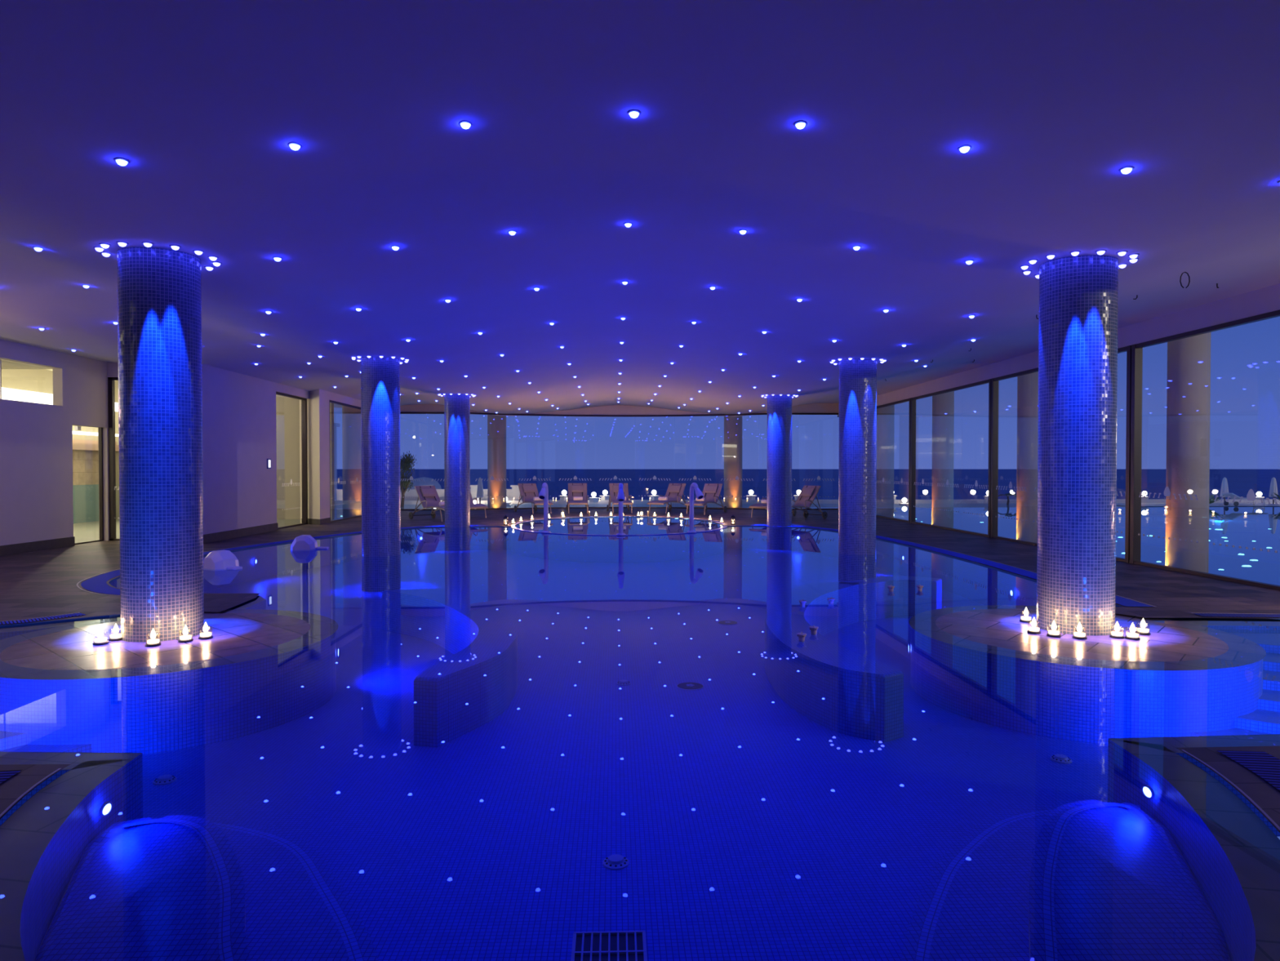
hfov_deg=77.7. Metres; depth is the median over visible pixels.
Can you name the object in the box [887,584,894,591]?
candle
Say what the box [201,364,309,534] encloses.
wall pier
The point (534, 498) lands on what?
rolled towel
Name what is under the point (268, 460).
wall light
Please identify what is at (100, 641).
candle
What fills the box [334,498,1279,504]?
parapet
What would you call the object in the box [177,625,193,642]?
candle
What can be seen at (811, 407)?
wall
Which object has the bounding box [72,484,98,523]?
wall panel
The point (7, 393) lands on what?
light
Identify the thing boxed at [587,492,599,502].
globe lamp
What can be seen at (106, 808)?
underwater light
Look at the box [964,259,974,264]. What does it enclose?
recessed light
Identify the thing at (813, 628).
candle
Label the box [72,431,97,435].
light
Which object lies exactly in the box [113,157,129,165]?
recessed light
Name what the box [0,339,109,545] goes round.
wall
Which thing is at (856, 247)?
recessed light
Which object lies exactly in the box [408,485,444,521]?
sun lounger
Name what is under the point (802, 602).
candle
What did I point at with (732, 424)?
column
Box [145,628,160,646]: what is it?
candle
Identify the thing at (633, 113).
recessed light
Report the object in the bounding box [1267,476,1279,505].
closed parasol
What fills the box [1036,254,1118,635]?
column
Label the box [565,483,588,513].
sun lounger
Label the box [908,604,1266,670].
platform
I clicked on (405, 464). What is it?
tree
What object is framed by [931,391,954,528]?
column
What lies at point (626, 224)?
recessed light
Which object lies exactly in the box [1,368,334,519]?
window
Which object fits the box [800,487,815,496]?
pillow
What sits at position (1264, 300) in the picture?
wall
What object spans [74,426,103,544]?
door
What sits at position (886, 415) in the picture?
column
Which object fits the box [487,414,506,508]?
column
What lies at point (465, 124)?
recessed light
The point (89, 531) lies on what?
floor
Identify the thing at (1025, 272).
recessed light
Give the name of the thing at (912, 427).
window
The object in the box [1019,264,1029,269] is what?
recessed light
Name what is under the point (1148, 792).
underwater light
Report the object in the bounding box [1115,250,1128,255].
recessed light
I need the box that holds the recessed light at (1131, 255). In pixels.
[1128,253,1139,258]
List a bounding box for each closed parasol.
[476,477,484,503]
[1218,476,1230,505]
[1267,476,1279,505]
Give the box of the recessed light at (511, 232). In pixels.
[507,230,516,235]
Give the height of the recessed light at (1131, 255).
0.033 m
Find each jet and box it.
[538,482,550,533]
[616,483,625,535]
[687,482,703,533]
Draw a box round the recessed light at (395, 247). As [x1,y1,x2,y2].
[391,244,399,250]
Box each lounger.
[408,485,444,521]
[444,492,488,517]
[514,483,553,514]
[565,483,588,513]
[606,483,632,513]
[646,483,689,513]
[684,483,727,514]
[748,497,795,517]
[764,485,827,518]
[1221,492,1266,506]
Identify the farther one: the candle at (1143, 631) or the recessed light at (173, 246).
the candle at (1143, 631)
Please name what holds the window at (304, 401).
attached to the wall pier
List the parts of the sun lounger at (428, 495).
rail, armrest, backrest, rail, seat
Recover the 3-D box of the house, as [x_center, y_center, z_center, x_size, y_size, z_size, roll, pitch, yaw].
[-20.799,-0.666,45.337,5.850,5.400,4.250,0,1,-2]
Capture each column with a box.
[116,246,204,642]
[342,405,361,518]
[360,356,400,591]
[444,394,470,527]
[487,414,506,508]
[724,415,742,507]
[766,395,791,527]
[838,359,876,582]
[875,404,894,517]
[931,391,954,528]
[1016,371,1038,542]
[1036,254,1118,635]
[1164,332,1211,573]
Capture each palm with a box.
[998,493,1016,504]
[1208,493,1222,503]
[1271,492,1279,500]
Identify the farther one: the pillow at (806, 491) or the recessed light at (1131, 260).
the pillow at (806, 491)
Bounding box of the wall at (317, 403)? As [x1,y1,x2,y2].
[299,388,360,523]
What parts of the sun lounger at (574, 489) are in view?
backrest, seat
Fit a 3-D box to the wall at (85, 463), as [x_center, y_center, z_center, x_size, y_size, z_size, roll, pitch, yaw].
[-15.278,-0.183,9.022,0.200,1.000,29.000,0,1,-2]
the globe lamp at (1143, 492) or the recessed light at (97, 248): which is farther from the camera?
the globe lamp at (1143, 492)
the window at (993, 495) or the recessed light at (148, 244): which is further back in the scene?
the window at (993, 495)
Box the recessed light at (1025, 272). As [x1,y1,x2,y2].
[1022,270,1031,275]
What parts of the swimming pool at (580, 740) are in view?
moulded seat, moulded seat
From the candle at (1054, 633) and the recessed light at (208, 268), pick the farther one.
the recessed light at (208, 268)
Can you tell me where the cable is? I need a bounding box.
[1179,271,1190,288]
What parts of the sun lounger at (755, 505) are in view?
seat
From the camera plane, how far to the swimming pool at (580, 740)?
5.38 m
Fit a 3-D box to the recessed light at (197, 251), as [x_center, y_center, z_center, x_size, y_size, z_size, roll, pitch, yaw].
[-3.877,-1.999,6.980,0.088,0.033,0.088,0,1,-2]
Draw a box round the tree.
[400,450,417,506]
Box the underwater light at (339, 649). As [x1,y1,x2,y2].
[337,646,340,657]
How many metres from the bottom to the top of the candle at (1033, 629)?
0.145 m
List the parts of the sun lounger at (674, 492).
seat, backrest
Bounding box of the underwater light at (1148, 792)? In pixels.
[1141,784,1155,799]
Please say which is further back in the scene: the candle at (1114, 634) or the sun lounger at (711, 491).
the sun lounger at (711, 491)
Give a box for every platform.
[0,608,337,679]
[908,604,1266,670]
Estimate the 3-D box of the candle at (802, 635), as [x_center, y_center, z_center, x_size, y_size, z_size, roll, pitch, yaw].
[1.416,1.366,6.959,0.084,0.088,0.084,1,1,34]
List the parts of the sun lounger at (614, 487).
backrest, seat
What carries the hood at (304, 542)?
on the swimming pool at (580, 740)
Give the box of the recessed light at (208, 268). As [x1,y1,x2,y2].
[204,266,214,271]
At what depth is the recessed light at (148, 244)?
6.68 m
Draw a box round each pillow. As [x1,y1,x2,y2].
[420,487,435,496]
[522,484,535,492]
[571,484,583,492]
[613,484,625,492]
[668,484,681,492]
[705,484,718,493]
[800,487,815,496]
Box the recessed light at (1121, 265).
[1118,263,1128,268]
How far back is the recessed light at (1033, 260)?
7.31 m
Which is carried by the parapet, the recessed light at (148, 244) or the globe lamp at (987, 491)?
the globe lamp at (987, 491)
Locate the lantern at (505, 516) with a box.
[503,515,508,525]
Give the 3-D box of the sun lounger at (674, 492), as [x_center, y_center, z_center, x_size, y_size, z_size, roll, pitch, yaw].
[0.969,0.596,27.163,0.794,0.984,1.900,0,1,29]
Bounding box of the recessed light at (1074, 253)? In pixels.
[1069,250,1080,256]
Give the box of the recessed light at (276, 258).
[272,256,282,261]
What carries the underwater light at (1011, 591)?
attached to the swimming pool at (580, 740)
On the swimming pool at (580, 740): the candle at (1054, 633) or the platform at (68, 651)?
the platform at (68, 651)
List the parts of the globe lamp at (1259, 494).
globe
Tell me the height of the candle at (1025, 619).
0.145 m
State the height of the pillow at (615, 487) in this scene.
0.254 m
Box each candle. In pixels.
[92,627,108,644]
[108,623,122,640]
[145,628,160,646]
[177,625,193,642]
[198,622,213,639]
[796,631,806,641]
[799,599,806,607]
[808,625,818,635]
[826,596,835,604]
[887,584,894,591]
[916,584,923,591]
[1019,607,1032,622]
[1026,617,1040,634]
[1046,620,1061,637]
[1071,622,1087,639]
[1109,621,1124,638]
[1124,622,1140,639]
[1135,617,1150,635]
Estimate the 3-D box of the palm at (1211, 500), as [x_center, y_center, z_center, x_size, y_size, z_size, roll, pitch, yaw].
[24.373,0.743,33.989,1.006,0.515,1.019,0,1,-2]
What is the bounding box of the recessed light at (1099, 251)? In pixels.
[1095,249,1106,254]
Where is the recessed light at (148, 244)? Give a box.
[142,241,153,247]
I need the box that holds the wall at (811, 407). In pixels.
[400,403,838,414]
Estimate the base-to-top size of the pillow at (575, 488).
0.254 m
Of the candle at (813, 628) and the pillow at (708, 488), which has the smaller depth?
the candle at (813, 628)
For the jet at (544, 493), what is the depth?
18.47 m
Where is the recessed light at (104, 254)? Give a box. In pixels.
[100,251,111,257]
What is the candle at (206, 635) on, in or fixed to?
on the platform at (68, 651)
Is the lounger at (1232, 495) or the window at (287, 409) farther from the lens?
the lounger at (1232, 495)
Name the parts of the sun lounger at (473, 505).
seat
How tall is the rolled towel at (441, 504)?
0.124 m
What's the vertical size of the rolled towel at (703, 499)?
0.124 m
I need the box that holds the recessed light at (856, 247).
[851,244,861,250]
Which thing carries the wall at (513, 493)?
on the floor
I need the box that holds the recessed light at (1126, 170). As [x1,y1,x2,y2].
[1118,165,1134,173]
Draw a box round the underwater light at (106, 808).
[99,800,112,817]
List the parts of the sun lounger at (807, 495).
backrest, rail, armrest, rail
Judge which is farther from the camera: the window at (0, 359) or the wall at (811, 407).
the wall at (811, 407)
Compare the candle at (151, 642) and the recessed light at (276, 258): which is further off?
the recessed light at (276, 258)
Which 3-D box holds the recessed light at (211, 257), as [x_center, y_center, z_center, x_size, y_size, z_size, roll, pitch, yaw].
[-3.857,-2.003,7.179,0.088,0.033,0.088,0,1,-2]
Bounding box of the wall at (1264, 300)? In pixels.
[836,283,1279,415]
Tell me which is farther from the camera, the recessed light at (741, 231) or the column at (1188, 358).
the column at (1188, 358)
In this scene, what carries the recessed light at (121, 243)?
in the ceiling
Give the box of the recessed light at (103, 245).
[98,242,111,248]
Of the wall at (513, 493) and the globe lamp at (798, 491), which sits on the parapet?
the globe lamp at (798, 491)
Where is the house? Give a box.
[333,422,339,500]
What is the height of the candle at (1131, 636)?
0.145 m
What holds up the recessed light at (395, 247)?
in the ceiling
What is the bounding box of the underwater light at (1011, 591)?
[1009,589,1013,596]
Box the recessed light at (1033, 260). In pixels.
[1027,258,1038,263]
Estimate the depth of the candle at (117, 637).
6.92 m
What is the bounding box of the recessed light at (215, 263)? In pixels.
[211,261,222,266]
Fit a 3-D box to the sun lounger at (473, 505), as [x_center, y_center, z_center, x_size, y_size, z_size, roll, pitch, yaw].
[-5.346,0.635,24.516,0.794,0.984,1.900,-1,1,-33]
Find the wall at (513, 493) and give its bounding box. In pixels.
[336,484,521,500]
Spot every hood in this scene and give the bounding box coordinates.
[203,550,242,569]
[290,534,328,550]
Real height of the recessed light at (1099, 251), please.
0.033 m
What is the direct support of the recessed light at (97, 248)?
in the ceiling
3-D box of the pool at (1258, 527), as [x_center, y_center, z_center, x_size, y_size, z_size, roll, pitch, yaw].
[14.095,1.599,16.727,67.000,0.450,40.500,0,1,-2]
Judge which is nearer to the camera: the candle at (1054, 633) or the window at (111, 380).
the candle at (1054, 633)
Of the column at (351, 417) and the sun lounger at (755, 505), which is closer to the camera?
the sun lounger at (755, 505)
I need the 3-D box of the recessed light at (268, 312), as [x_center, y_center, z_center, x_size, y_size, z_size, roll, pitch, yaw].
[-4.481,-2.025,9.585,0.088,0.033,0.088,0,1,-2]
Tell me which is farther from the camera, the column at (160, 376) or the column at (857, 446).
the column at (857, 446)
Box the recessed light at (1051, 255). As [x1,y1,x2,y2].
[1045,253,1056,258]
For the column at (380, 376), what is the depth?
13.57 m
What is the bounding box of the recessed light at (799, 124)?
[793,120,807,128]
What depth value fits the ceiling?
5.69 m
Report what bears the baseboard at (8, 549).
attached to the wall at (37, 500)
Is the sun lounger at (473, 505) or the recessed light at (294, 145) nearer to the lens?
the recessed light at (294, 145)
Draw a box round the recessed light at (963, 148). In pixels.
[957,144,972,152]
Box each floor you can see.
[0,507,1279,832]
[73,519,333,542]
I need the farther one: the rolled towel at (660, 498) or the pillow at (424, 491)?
the rolled towel at (660, 498)
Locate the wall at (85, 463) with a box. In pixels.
[72,449,98,484]
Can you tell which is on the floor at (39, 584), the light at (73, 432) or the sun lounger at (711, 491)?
the sun lounger at (711, 491)
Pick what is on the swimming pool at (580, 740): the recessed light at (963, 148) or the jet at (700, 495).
the jet at (700, 495)
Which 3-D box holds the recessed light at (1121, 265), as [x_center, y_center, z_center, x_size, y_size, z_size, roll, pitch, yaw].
[4.519,-2.006,7.443,0.088,0.033,0.088,0,1,-2]
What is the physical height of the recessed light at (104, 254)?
0.033 m
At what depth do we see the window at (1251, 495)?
10.77 m
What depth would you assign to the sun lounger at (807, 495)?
23.66 m
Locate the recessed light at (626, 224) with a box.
[623,222,632,226]
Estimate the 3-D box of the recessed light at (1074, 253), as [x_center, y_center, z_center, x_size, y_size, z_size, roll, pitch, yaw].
[3.837,-1.997,7.005,0.088,0.033,0.088,0,1,-2]
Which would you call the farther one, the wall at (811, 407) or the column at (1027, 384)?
the wall at (811, 407)
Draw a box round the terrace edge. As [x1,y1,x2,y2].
[1116,502,1279,506]
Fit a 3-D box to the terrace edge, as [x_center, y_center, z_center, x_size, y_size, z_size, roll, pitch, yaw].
[39.996,1.069,36.147,38.000,0.001,3.300,0,1,-2]
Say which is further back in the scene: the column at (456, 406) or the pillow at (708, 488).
the pillow at (708, 488)
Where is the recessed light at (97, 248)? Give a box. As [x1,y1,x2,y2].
[93,246,105,251]
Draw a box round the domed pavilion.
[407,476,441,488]
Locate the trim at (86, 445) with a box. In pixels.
[72,439,119,451]
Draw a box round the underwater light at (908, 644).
[906,642,909,653]
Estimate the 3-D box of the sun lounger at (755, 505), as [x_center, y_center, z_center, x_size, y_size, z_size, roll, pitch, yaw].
[4.102,0.633,24.662,0.794,0.984,1.900,1,1,35]
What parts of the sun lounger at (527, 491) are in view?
backrest, seat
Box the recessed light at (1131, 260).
[1128,257,1139,262]
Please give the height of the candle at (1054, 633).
0.145 m
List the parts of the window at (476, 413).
rail, rail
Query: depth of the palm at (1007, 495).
35.82 m
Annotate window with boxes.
[0,359,52,399]
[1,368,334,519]
[107,377,119,540]
[275,391,307,528]
[328,400,361,522]
[400,412,838,510]
[875,397,915,523]
[911,377,999,537]
[992,344,1142,564]
[1133,309,1279,590]
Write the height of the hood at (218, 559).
0.278 m
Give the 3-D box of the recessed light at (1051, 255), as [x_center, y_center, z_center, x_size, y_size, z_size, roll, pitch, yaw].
[3.694,-2.008,7.145,0.088,0.033,0.088,0,1,-2]
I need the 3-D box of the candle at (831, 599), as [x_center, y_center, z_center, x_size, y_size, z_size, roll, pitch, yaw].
[2.127,1.338,8.842,0.084,0.088,0.084,0,1,-27]
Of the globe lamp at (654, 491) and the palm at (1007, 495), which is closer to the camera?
the palm at (1007, 495)
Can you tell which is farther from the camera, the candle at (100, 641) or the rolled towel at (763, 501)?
the rolled towel at (763, 501)
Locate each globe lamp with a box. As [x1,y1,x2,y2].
[560,489,567,500]
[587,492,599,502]
[600,489,609,500]
[648,489,658,500]
[745,489,756,499]
[793,489,800,499]
[898,497,908,504]
[983,490,988,499]
[1141,491,1148,499]
[1255,491,1264,498]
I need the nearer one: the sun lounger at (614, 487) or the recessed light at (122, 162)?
the recessed light at (122, 162)
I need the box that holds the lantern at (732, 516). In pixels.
[730,515,735,524]
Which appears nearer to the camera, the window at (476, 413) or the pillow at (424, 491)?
the pillow at (424, 491)
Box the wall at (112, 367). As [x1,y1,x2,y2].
[106,361,118,377]
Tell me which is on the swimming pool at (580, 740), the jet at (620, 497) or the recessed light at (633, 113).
the jet at (620, 497)
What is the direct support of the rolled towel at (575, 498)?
on the sun lounger at (574, 489)
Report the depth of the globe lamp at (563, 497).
36.52 m
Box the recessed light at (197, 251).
[192,249,204,254]
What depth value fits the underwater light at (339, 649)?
7.63 m
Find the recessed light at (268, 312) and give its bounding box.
[264,310,272,314]
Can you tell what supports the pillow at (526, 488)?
on the sun lounger at (527, 491)
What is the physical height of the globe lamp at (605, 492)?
0.472 m
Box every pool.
[0,515,1279,960]
[330,503,1279,619]
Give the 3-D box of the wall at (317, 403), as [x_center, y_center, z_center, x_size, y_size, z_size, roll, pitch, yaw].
[-8.998,-0.905,24.848,0.750,4.120,7.540,0,1,-2]
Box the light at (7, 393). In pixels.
[1,386,53,404]
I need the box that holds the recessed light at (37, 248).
[31,246,44,251]
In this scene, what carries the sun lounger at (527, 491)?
on the floor at (39, 584)
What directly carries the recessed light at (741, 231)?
in the ceiling
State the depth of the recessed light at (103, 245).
6.72 m
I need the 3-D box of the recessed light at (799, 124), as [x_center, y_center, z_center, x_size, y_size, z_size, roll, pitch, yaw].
[1.037,-2.289,5.132,0.088,0.033,0.088,0,1,-2]
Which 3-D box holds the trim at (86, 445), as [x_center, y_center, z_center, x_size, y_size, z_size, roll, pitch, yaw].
[-15.053,-0.793,9.020,0.250,0.280,29.000,0,1,-2]
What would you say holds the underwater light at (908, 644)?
attached to the swimming pool at (580, 740)
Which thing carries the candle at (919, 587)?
on the swimming pool at (580, 740)
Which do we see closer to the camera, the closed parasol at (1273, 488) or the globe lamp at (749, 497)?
the closed parasol at (1273, 488)
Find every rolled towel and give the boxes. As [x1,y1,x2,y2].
[439,502,444,506]
[533,497,542,500]
[573,496,582,500]
[657,496,667,500]
[695,497,705,501]
[760,499,766,503]
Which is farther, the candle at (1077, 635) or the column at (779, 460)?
the column at (779, 460)
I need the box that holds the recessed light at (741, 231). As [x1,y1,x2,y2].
[737,229,747,234]
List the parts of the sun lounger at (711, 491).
seat, backrest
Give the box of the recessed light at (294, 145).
[287,142,302,150]
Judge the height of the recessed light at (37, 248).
0.033 m
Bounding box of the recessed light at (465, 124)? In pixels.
[458,120,472,128]
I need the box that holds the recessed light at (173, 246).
[168,244,181,249]
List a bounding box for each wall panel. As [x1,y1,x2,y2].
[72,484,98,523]
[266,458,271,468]
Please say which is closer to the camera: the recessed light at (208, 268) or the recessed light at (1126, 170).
the recessed light at (1126, 170)
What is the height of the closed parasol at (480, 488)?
1.260 m
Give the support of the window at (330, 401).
in the wall at (317, 403)
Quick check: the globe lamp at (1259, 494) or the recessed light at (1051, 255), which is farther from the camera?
the globe lamp at (1259, 494)
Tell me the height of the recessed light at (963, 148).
0.033 m
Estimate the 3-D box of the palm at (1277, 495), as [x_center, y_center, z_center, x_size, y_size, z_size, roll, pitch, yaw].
[27.659,0.755,34.002,1.037,0.491,1.036,0,1,-2]
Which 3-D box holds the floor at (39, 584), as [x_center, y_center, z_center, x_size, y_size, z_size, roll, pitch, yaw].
[-1.614,1.309,11.996,18.800,0.001,36.240,0,1,-2]
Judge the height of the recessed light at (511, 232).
0.033 m
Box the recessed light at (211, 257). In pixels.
[207,255,218,260]
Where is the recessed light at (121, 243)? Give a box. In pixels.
[115,240,128,246]
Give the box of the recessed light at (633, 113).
[626,109,640,118]
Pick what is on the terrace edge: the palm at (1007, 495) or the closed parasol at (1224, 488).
the closed parasol at (1224, 488)
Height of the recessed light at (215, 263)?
0.033 m
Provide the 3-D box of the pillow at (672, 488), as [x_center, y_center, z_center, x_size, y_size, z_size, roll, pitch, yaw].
[1.228,0.284,27.616,0.400,0.254,0.212,0,1,29]
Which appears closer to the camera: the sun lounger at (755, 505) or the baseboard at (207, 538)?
the baseboard at (207, 538)
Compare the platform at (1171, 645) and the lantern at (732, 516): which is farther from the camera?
the lantern at (732, 516)
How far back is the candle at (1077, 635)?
6.99 m
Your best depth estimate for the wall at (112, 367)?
16.37 m
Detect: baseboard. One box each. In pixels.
[0,536,75,555]
[203,522,278,543]
[301,517,330,524]
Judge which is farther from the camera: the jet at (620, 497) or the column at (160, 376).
the jet at (620, 497)
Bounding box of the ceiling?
[0,0,1279,416]
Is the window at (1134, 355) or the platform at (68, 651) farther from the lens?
the window at (1134, 355)
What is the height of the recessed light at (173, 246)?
0.033 m
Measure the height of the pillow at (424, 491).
0.254 m

